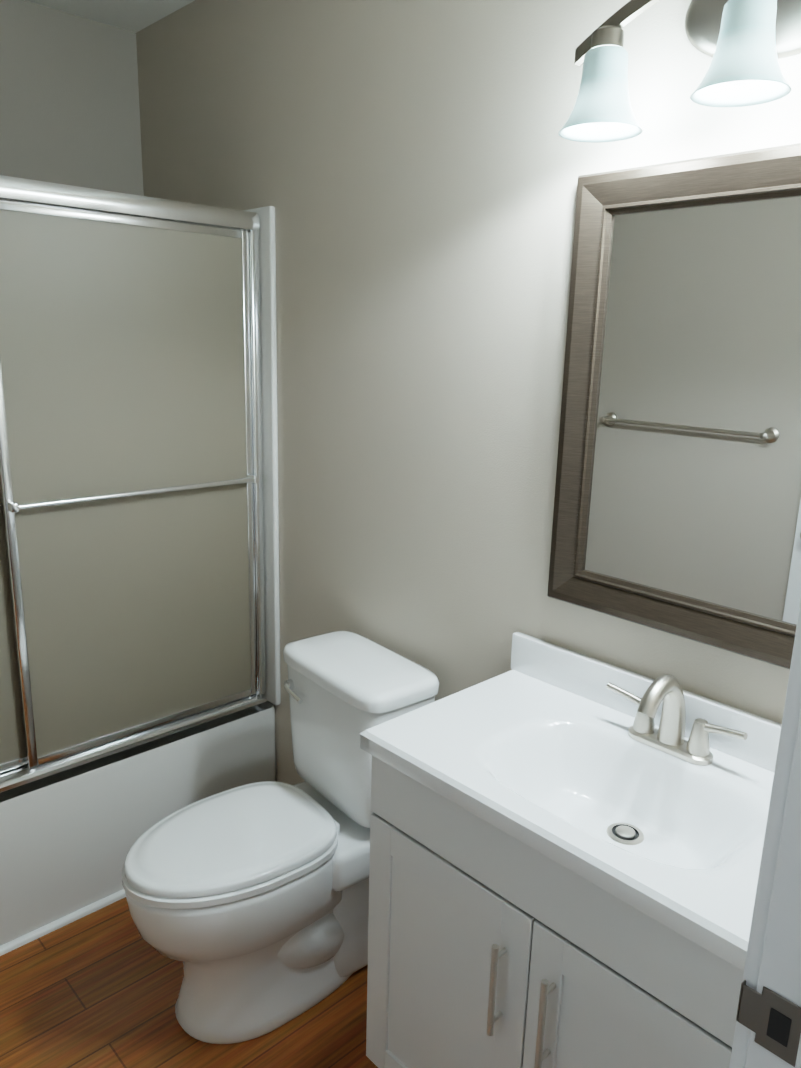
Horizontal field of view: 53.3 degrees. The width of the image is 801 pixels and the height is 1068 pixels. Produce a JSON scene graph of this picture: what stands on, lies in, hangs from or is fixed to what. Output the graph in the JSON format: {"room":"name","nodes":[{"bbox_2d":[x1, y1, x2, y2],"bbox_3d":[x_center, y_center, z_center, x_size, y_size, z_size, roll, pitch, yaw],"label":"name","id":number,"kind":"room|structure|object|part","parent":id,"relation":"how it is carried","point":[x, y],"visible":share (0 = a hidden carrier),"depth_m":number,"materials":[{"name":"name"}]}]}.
{"room":"bathroom","nodes":[
{"label":"bathroom","id":0,"kind":"room"},
{"bbox_2d":[0,0,143,195],"bbox_3d":[-1.523,-0.292,2.329,1.650,2.460,0.150,-11,19,-42],"label":"wall","id":1,"kind":"structure","parent":0,"point":[69,103],"depth_m":2.44,"materials":[{"name":"beige paint"}]},
{"bbox_2d":[24,0,194,32],"bbox_3d":[-0.527,-1.057,0.266,3.050,0.060,4.350,-11,19,-42],"label":"ceiling","id":2,"kind":"structure","parent":0,"point":[135,16],"depth_m":2.36,"materials":[{"name":"white paint"}]},
{"bbox_2d":[0,897,377,1067],"bbox_3d":[-0.592,1.389,0.867,3.050,0.060,4.350,-11,19,-42],"label":"floor","id":3,"kind":"structure","parent":0,"point":[100,988],"depth_m":1.85,"materials":[{"name":"brown wood"}]},
{"bbox_2d":[0,206,280,955],"bbox_3d":[-1.163,0.068,2.129,1.498,1.875,0.760,-11,19,-42],"label":"tub","id":4,"kind":"object","parent":3,"relation":"on","point":[69,837],"visible":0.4,"depth_m":2.21,"materials":[{"name":"white ceramic"}]},
{"bbox_2d":[0,175,266,792],"bbox_3d":[-0.941,-0.072,1.859,1.452,1.442,0.092,-11,19,-42],"label":"shower door","id":5,"kind":"structure","parent":4,"relation":"attached to","point":[132,598],"depth_m":2.06,"materials":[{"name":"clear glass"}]},
{"bbox_2d":[122,631,438,1043],"bbox_3d":[-0.290,0.711,1.885,0.724,0.787,0.411,-9,17,-37],"label":"toilet","id":6,"kind":"object","parent":3,"relation":"on","point":[248,905],"visible":0.96,"depth_m":1.80,"materials":[{"name":"white ceramic"}]},
{"bbox_2d":[360,632,781,1067],"bbox_3d":[0.351,0.740,1.401,0.468,0.994,0.805,-11,19,-42],"label":"bathroom vanity","id":7,"kind":"object","parent":3,"relation":"on","point":[566,847],"visible":0.98,"depth_m":1.34,"materials":[{"name":"white"}]},
{"bbox_2d":[136,0,800,784],"bbox_3d":[0.494,-0.046,1.540,0.150,2.460,4.350,-11,19,-42],"label":"wall","id":8,"kind":"structure","parent":0,"point":[410,170],"depth_m":1.82,"materials":[{"name":"beige paint"}]},
{"bbox_2d":[547,143,800,668],"bbox_3d":[0.545,-0.198,1.314,0.032,0.804,0.670,-11,19,-42],"label":"mirror","id":9,"kind":"object","parent":8,"relation":"attached to","point":[677,505],"visible":1,"depth_m":1.37,"materials":[{"name":"grey metal"}]},
{"bbox_2d":[558,0,800,142],"bbox_3d":[0.504,-0.736,1.117,0.200,0.265,0.584,-11,19,-42],"label":"sconce","id":10,"kind":"object","parent":8,"relation":"attached to","point":[745,45],"visible":1,"depth_m":1.19,"materials":[{"name":"white glass"}]},
{"bbox_3d":[0.323,-0.702,1.270,0.132,0.116,0.132,-11,19,-42],"label":"lamp shade","id":11,"kind":"part","parent":10,"relation":"part of","materials":[{"name":"white glass"}]},
{"bbox_3d":[0.478,-0.674,1.108,0.132,0.116,0.132,-11,19,-42],"label":"lamp shade","id":12,"kind":"part","parent":10,"relation":"part of","materials":[{"name":"white glass"}]},
{"bbox_3d":[0.098,-0.760,0.086,0.810,0.400,0.115,-11,19,-42],"label":"wall","id":13,"kind":"structure","parent":0,"visible":0},
{"bbox_2d":[729,601,800,1067],"bbox_3d":[0.067,0.412,0.374,0.902,2.106,0.147,-11,19,-42],"label":"door frame","id":14,"kind":"structure","parent":13,"relation":"attached to","point":[767,1033],"depth_m":0.66,"materials":[{"name":"white"}]}
]}

